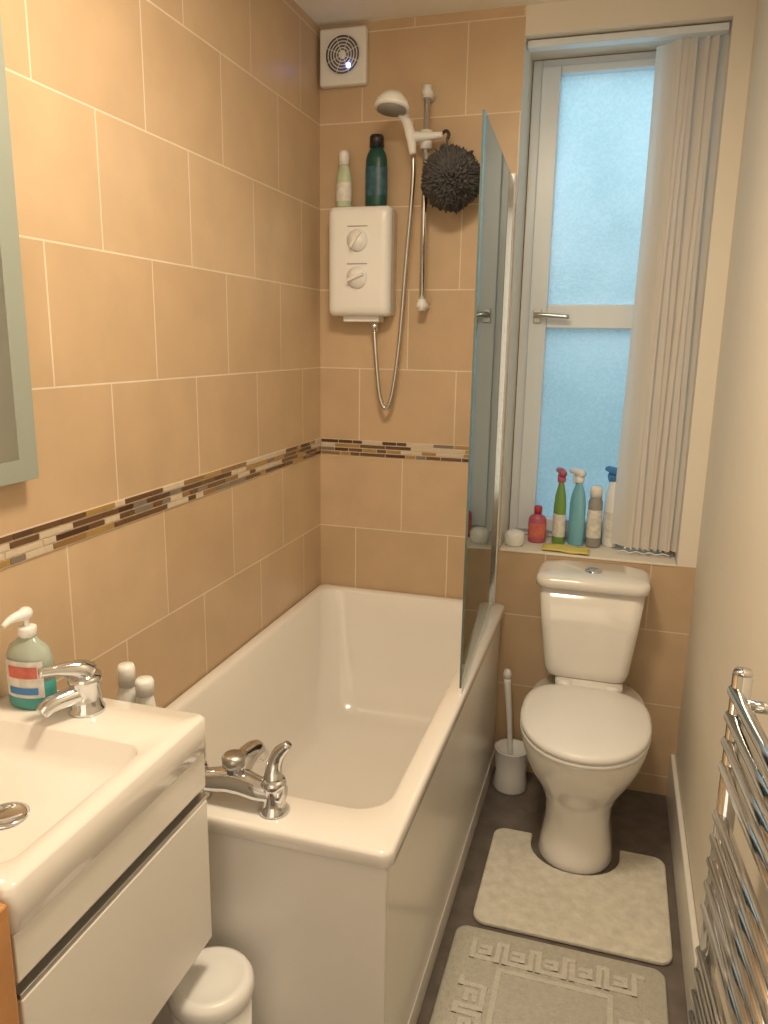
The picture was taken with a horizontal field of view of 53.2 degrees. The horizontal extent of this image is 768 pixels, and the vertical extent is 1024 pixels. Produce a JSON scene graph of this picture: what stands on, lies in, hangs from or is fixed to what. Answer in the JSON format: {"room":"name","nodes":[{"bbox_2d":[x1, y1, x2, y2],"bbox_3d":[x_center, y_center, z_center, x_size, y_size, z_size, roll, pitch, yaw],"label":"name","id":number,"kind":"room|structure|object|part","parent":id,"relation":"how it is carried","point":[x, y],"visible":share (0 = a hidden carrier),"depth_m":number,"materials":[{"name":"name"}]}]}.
{"room":"bathroom","nodes":[
{"label":"bathroom","id":0,"kind":"room"},
{"bbox_2d":[0,0,320,707],"bbox_3d":[-0.671,-0.043,1.321,0.100,2.387,3.398,5,13,16],"label":"wall","id":1,"kind":"structure","parent":0,"point":[166,153],"depth_m":1.69,"materials":[{"name":"tile"}]},
{"bbox_2d":[0,903,19,1023],"bbox_3d":[-0.607,0.834,0.948,0.366,0.839,0.082,5,13,16],"label":"door frame","id":2,"kind":"structure","parent":1,"relation":"attached to","point":[9,1014],"depth_m":0.85,"materials":[{"name":"brown wood"}]},
{"bbox_2d":[0,12,38,486],"bbox_3d":[-0.677,-0.388,0.972,0.029,0.788,0.553,5,13,16],"label":"wall mirror","id":3,"kind":"object","parent":1,"relation":"attached to","point":[18,449],"visible":1,"depth_m":1.23,"materials":[{"name":"metal"}]},
{"bbox_2d":[0,690,211,1023],"bbox_3d":[-0.528,0.566,1.148,0.361,0.420,0.434,5,13,16],"label":"vanity unit","id":4,"kind":"object","parent":1,"relation":"attached to","point":[105,874],"visible":0.9,"depth_m":1.10,"materials":[{"name":"ceramic"}]},
{"bbox_2d":[1,606,56,709],"bbox_3d":[-0.584,0.236,1.264,0.079,0.168,0.067,-2,13,-14],"label":"soap dispenser","id":5,"kind":"object","parent":4,"relation":"on","point":[27,653],"visible":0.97,"depth_m":1.25,"materials":[{"name":"teal plastic"}]},
{"bbox_3d":[-0.584,0.180,1.252,0.009,0.025,0.009,5,13,16],"label":"stem","id":6,"kind":"part","parent":5,"relation":"part of","materials":[{"name":"white plastic"}]},
{"bbox_2d":[36,659,105,718],"bbox_3d":[-0.507,0.284,1.235,0.109,0.091,0.058,-10,16,-40],"label":"mixer tap","id":7,"kind":"object","parent":4,"relation":"on","point":[83,698],"visible":1,"depth_m":1.23,"materials":[{"name":"silver metal"}]},
{"bbox_3d":[-0.511,0.302,1.224,0.036,0.038,0.083,10,15,35],"label":"spout","id":8,"kind":"part","parent":7,"relation":"part of","materials":[{"name":"silver metal"}]},
{"bbox_3d":[-0.509,0.259,1.236,0.086,0.043,0.039,-7,15,-32],"label":"lever","id":9,"kind":"part","parent":7,"relation":"part of","materials":[{"name":"silver metal"}]},
{"bbox_3d":[-0.364,0.468,1.075,0.013,0.064,0.424,5,13,16],"label":"rail","id":10,"kind":"part","parent":4,"relation":"part of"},
{"bbox_3d":[-0.366,0.653,1.116,0.015,0.269,0.424,5,13,16],"label":"drawer","id":11,"kind":"part","parent":4,"relation":"part of","materials":[{"name":"white laminate"}]},
{"bbox_2d":[0,438,320,568],"bbox_3d":[-0.651,0.077,1.237,0.004,0.054,2.984,5,13,16],"label":"trim","id":12,"kind":"structure","parent":1,"relation":"attached to","point":[25,544],"depth_m":1.62,"materials":[{"name":"tile"}]},
{"bbox_2d":[294,0,570,26],"bbox_3d":[-0.012,-1.204,0.864,1.435,0.100,3.398,5,13,16],"label":"ceiling","id":13,"kind":"structure","parent":0,"point":[323,13],"depth_m":2.21,"materials":[{"name":"paint"}]},
{"bbox_2d":[320,0,757,795],"bbox_3d":[0.418,-0.306,2.582,1.235,2.387,0.300,5,13,16],"label":"wall","id":14,"kind":"structure","parent":0,"point":[388,524],"depth_m":2.42,"materials":[{"name":"tile"}]},
{"bbox_2d":[320,25,367,88],"bbox_3d":[-0.124,-1.383,2.334,0.150,0.160,0.037,5,13,16],"label":"fan","id":15,"kind":"object","parent":14,"relation":"attached to","point":[343,51],"visible":1,"depth_m":2.32,"materials":[{"name":"white plastic"}]},
{"bbox_2d":[325,34,359,74],"bbox_3d":[-0.126,-1.383,2.320,0.113,0.113,0.003,5,13,16],"label":"grille","id":16,"kind":"object","parent":15,"relation":"attached to","point":[342,51],"depth_m":2.32,"materials":[{"name":"white plastic"}]},
{"bbox_2d":[329,205,397,330],"bbox_3d":[-0.071,-0.758,2.405,0.203,0.372,0.129,5,13,16],"label":"shower","id":17,"kind":"object","parent":14,"relation":"attached to","point":[362,239],"visible":1,"depth_m":2.37,"materials":[{"name":"white plastic"}]},
{"bbox_2d":[336,150,351,206],"bbox_3d":[-0.124,-1.029,2.379,0.051,0.165,0.041,5,13,16],"label":"shampoo bottle","id":18,"kind":"object","parent":17,"relation":"on","point":[344,178],"visible":0.87,"depth_m":2.37,"materials":[{"name":"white plastic"}]},
{"bbox_2d":[371,322,377,330],"bbox_3d":[-0.031,-0.593,2.450,0.022,0.030,0.022,5,13,16],"label":"outlet","id":19,"kind":"object","parent":17,"relation":"attached to","point":[374,325],"depth_m":2.44,"materials":[{"name":"silver metal"}]},
{"bbox_2d":[365,134,387,205],"bbox_3d":[-0.023,-1.040,2.345,0.069,0.205,0.049,5,13,16],"label":"bottle","id":20,"kind":"object","parent":17,"relation":"on","point":[376,171],"visible":0.93,"depth_m":2.33,"materials":[{"name":"green plastic"}]},
{"bbox_2d":[372,83,450,409],"bbox_3d":[0.078,-0.778,2.309,0.224,0.954,0.208,1,13,0],"label":"handheld shower head","id":21,"kind":"object","parent":14,"relation":"attached to","point":[391,103],"visible":1,"depth_m":2.29,"materials":[{"name":"silver metal"}]},
{"bbox_3d":[0.022,-1.139,2.173,0.084,0.017,0.083,5,13,16],"label":"spray plate","id":22,"kind":"part","parent":21,"relation":"part of","materials":[{"name":"grey plastic"}]},
{"bbox_3d":[0.059,-1.115,2.227,0.036,0.135,0.095,12,16,40],"label":"handset handle","id":23,"kind":"part","parent":21,"relation":"part of","materials":[{"name":"white plastic"}]},
{"bbox_3d":[0.122,-0.939,2.317,0.019,0.640,0.019,5,13,16],"label":"rail","id":24,"kind":"part","parent":21,"relation":"part of","materials":[{"name":"silver metal"}]},
{"bbox_3d":[0.125,-1.102,2.261,0.097,0.036,0.034,-2,13,-11],"label":"slider arm","id":25,"kind":"part","parent":21,"relation":"part of","materials":[{"name":"white plastic"}]},
{"bbox_2d":[420,137,479,213],"bbox_3d":[0.198,-0.984,2.237,0.193,0.218,0.193,5,13,16],"label":"sponge","id":26,"kind":"object","parent":21,"relation":"hanging from","point":[451,174],"visible":0.99,"depth_m":2.19,"materials":[{"name":"grey"}]},
{"bbox_2d":[321,438,503,464],"bbox_3d":[0.084,-0.203,2.547,0.624,0.054,0.004,5,13,16],"label":"trim","id":27,"kind":"structure","parent":14,"relation":"attached to","point":[401,450],"depth_m":2.56,"materials":[{"name":"tile"}]},
{"bbox_2d":[458,109,516,692],"bbox_3d":[0.281,-0.279,2.088,0.025,1.336,0.713,4,13,14],"label":"screen","id":28,"kind":"object","parent":14,"relation":"attached to","point":[497,188],"visible":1,"depth_m":2.00,"materials":[{"name":"clear glass"}]},
{"bbox_2d":[509,51,655,540],"bbox_3d":[0.720,-0.646,2.492,0.546,1.515,0.148,5,13,16],"label":"window","id":29,"kind":"structure","parent":14,"relation":"in","point":[538,66],"depth_m":2.48,"materials":[{"name":"blue glass"}]},
{"bbox_2d":[533,309,541,322],"bbox_3d":[0.504,-0.644,2.523,0.026,0.045,0.009,5,13,16],"label":"plate","id":30,"kind":"object","parent":29,"relation":"attached to","point":[535,320],"depth_m":2.52,"materials":[{"name":"white plastic"}]},
{"bbox_3d":[0.542,-0.637,2.490,0.117,0.022,0.038,5,13,16],"label":"handle","id":31,"kind":"part","parent":29,"relation":"part of","materials":[{"name":"silver metal"}]},
{"bbox_3d":[0.542,-0.637,2.490,0.117,0.022,0.038,5,13,16],"label":"lever","id":32,"kind":"part","parent":29,"relation":"part of","materials":[{"name":"metal"}]},
{"bbox_3d":[0.715,-0.283,2.577,0.380,0.655,0.006,5,13,16],"label":"lower pane","id":33,"kind":"part","parent":29,"relation":"part of","materials":[{"name":"blue glass"}]},
{"bbox_3d":[0.719,-0.646,2.492,0.486,1.470,0.060,5,13,16],"label":"sash","id":34,"kind":"part","parent":29,"relation":"part of","materials":[{"name":"white plastic"}]},
{"bbox_3d":[0.727,-1.010,2.415,0.380,0.705,0.006,5,13,16],"label":"upper pane","id":35,"kind":"part","parent":29,"relation":"part of","materials":[{"name":"glass"}]},
{"bbox_2d":[527,22,729,555],"bbox_3d":[0.676,-0.617,2.348,0.544,1.508,0.084,5,13,16],"label":"vertical blind","id":36,"kind":"object","parent":29,"relation":"attached to","point":[688,86],"visible":1,"depth_m":2.27,"materials":[{"name":"white fabric"}]},
{"bbox_3d":[0.826,0.131,2.449,0.161,0.010,0.008,5,13,16],"label":"bead chain","id":37,"kind":"part","parent":36,"relation":"part of","materials":[{"name":"white plastic"}]},
{"bbox_2d":[499,534,676,566],"bbox_3d":[0.676,0.120,2.558,0.548,0.008,0.239,5,13,16],"label":"window sill","id":38,"kind":"structure","parent":14,"relation":"attached to","point":[601,553],"depth_m":2.48,"materials":[{"name":"beige tile"}]},
{"bbox_2d":[505,529,524,546],"bbox_3d":[0.435,0.085,2.557,0.066,0.053,0.066,5,13,16],"label":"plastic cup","id":39,"kind":"object","parent":38,"relation":"on","point":[513,537],"visible":1,"depth_m":2.53,"materials":[{"name":"white plastic"}]},
{"bbox_2d":[528,505,546,542],"bbox_3d":[0.520,0.040,2.601,0.061,0.125,0.049,5,13,16],"label":"bottle","id":40,"kind":"object","parent":38,"relation":"on","point":[537,523],"visible":1,"depth_m":2.58,"materials":[{"name":"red plastic"}]},
{"bbox_2d":[551,467,566,543],"bbox_3d":[0.589,-0.021,2.574,0.041,0.257,0.071,1,13,1],"label":"spray bottle","id":41,"kind":"object","parent":38,"relation":"on","point":[559,512],"visible":0.96,"depth_m":2.55,"materials":[{"name":"green plastic"}]},
{"bbox_2d":[541,543,589,554],"bbox_3d":[0.593,0.120,2.505,0.161,0.009,0.075,7,14,24],"label":"folded cloth","id":42,"kind":"object","parent":38,"relation":"on","point":[546,546],"visible":1,"depth_m":2.50,"materials":[{"name":"yellow fabric"}]},
{"bbox_2d":[567,468,586,545],"bbox_3d":[0.643,-0.018,2.565,0.043,0.257,0.074,-8,15,-34],"label":"spray bottle","id":43,"kind":"object","parent":38,"relation":"on","point":[577,510],"visible":1,"depth_m":2.54,"materials":[{"name":"teal plastic"}]},
{"bbox_2d":[585,485,602,547],"bbox_3d":[0.697,0.015,2.541,0.049,0.205,0.049,5,13,16],"label":"aerosol can","id":44,"kind":"object","parent":38,"relation":"on","point":[595,503],"visible":1,"depth_m":2.52,"materials":[{"name":"grey metal"}]},
{"bbox_2d":[601,466,616,547],"bbox_3d":[0.752,-0.019,2.553,0.043,0.267,0.073,-6,14,-27],"label":"spray bottle","id":45,"kind":"object","parent":38,"relation":"on","point":[609,499],"visible":0.74,"depth_m":2.54,"materials":[{"name":"white plastic"}]},
{"bbox_2d":[417,766,687,1023],"bbox_3d":[-0.052,1.223,1.404,1.435,0.100,3.398,5,13,16],"label":"floor","id":46,"kind":"structure","parent":0,"point":[640,821],"depth_m":2.26,"materials":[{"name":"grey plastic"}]},
{"bbox_2d":[167,946,253,1023],"bbox_3d":[-0.306,0.985,1.379,0.150,0.366,0.150,5,13,16],"label":"waste bin","id":47,"kind":"object","parent":46,"relation":"on","point":[218,987],"visible":0.81,"depth_m":1.31,"materials":[{"name":"white plastic"}]},
{"bbox_2d":[151,584,503,1023],"bbox_3d":[-0.111,0.710,2.083,0.658,0.602,1.351,5,13,16],"label":"bathtub","id":48,"kind":"object","parent":46,"relation":"on","point":[339,906],"visible":0.8,"depth_m":1.83,"materials":[{"name":"white plastic"}]},
{"bbox_2d":[116,662,136,702],"bbox_3d":[-0.481,0.406,1.452,0.052,0.252,0.042,5,13,16],"label":"bottle","id":49,"kind":"object","parent":48,"relation":"on","point":[126,674],"visible":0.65,"depth_m":1.42,"materials":[{"name":"plastic"}]},
{"bbox_2d":[135,675,155,706],"bbox_3d":[-0.441,0.420,1.431,0.044,0.235,0.035,5,13,16],"label":"bottle","id":50,"kind":"object","parent":48,"relation":"on","point":[144,685],"visible":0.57,"depth_m":1.40,"materials":[{"name":"plastic"}]},
{"bbox_2d":[200,739,291,819],"bbox_3d":[-0.264,0.466,1.464,0.224,0.139,0.152,5,13,16],"label":"mixer tap","id":51,"kind":"object","parent":48,"relation":"on","point":[236,777],"visible":0.74,"depth_m":1.40,"materials":[{"name":"silver metal"}]},
{"bbox_3d":[-0.277,0.465,1.417,0.044,0.041,0.044,5,13,16],"label":"diverter knob","id":52,"kind":"part","parent":51,"relation":"part of","materials":[{"name":"metal"}]},
{"bbox_3d":[-0.262,0.476,1.475,0.048,0.062,0.134,5,13,16],"label":"spout","id":53,"kind":"part","parent":51,"relation":"part of","materials":[{"name":"silver metal"}]},
{"bbox_3d":[-0.193,0.454,1.392,0.050,0.083,0.040,5,13,16],"label":"lever","id":54,"kind":"part","parent":51,"relation":"part of","materials":[{"name":"silver metal"}]},
{"bbox_3d":[-0.307,0.858,1.475,0.646,0.572,0.016,5,13,16],"label":"panel","id":55,"kind":"part","parent":48,"relation":"part of","materials":[{"name":"white plastic"}]},
{"bbox_2d":[165,584,503,868],"bbox_3d":[-0.110,0.623,2.063,0.658,0.424,1.351,5,13,16],"label":"tub","id":56,"kind":"object","parent":48,"relation":"in","point":[381,768],"depth_m":2.26,"materials":[{"name":"white ceramic"}]},
{"bbox_3d":[0.188,0.746,2.013,0.018,0.572,1.322,5,13,16],"label":"panel","id":57,"kind":"part","parent":48,"relation":"part of","materials":[{"name":"white plastic"}]},
{"bbox_2d":[493,668,527,794],"bbox_3d":[0.425,0.718,2.527,0.118,0.412,0.118,5,13,16],"label":"toilet brush","id":58,"kind":"object","parent":46,"relation":"on","point":[511,759],"visible":0.98,"depth_m":2.52,"materials":[{"name":"white plastic"}]},
{"bbox_3d":[0.404,0.530,2.509,0.028,0.038,0.028,5,13,16],"label":"knob","id":59,"kind":"part","parent":58,"relation":"part of","materials":[{"name":"white plastic"}]},
{"bbox_3d":[0.412,0.711,2.539,0.053,0.342,0.024,11,16,38],"label":"handle","id":60,"kind":"part","parent":58,"relation":"part of","materials":[{"name":"white plastic"}]},
{"bbox_2d":[429,925,668,1023],"bbox_3d":[0.314,1.142,1.523,0.497,0.016,0.765,5,13,16],"label":"bath mat","id":61,"kind":"object","parent":46,"relation":"on","point":[489,977],"visible":1,"depth_m":1.76,"materials":[{"name":"beige fabric"}]},
{"bbox_2d":[473,828,672,965],"bbox_3d":[0.514,1.022,2.082,0.487,0.015,0.405,5,13,16],"label":"mat","id":62,"kind":"object","parent":46,"relation":"on","point":[623,911],"visible":1,"depth_m":2.02,"materials":[{"name":"beige fabric"}]},
{"bbox_2d":[520,560,651,874],"bbox_3d":[0.584,0.598,2.227,0.355,0.781,0.627,5,13,16],"label":"toilet","id":63,"kind":"object","parent":46,"relation":"on","point":[586,734],"visible":1,"depth_m":2.18,"materials":[{"name":"white ceramic"}]},
{"bbox_3d":[0.555,0.601,2.129,0.354,0.015,0.420,5,13,16],"label":"seat","id":64,"kind":"part","parent":63,"relation":"part of","materials":[{"name":"white plastic"}]},
{"bbox_3d":[0.556,0.577,2.124,0.354,0.030,0.425,5,13,16],"label":"lid","id":65,"kind":"part","parent":63,"relation":"part of","materials":[{"name":"white plastic"}]},
{"bbox_3d":[0.641,0.200,2.353,0.332,0.041,0.198,5,13,16],"label":"cistern lid","id":66,"kind":"part","parent":63,"relation":"part of","materials":[{"name":"white ceramic"}]},
{"bbox_2d":[676,0,767,1023],"bbox_3d":[0.607,0.062,0.947,0.100,2.387,3.398,5,13,16],"label":"wall","id":67,"kind":"structure","parent":0,"point":[728,629],"depth_m":1.80,"materials":[{"name":"beige paint"}]},
{"bbox_2d":[666,754,698,1023],"bbox_3d":[0.505,1.166,1.117,0.016,0.154,2.987,5,13,16],"label":"baseboard","id":68,"kind":"structure","parent":67,"relation":"attached to","point":[688,928],"depth_m":1.97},
{"bbox_2d":[687,667,767,1023],"bbox_3d":[0.468,0.656,0.968,0.081,0.774,0.513,5,13,16],"label":"towel radiator","id":69,"kind":"object","parent":67,"relation":"attached to","point":[734,929],"visible":1,"depth_m":1.06,"materials":[{"name":"silver metal"}]}
]}

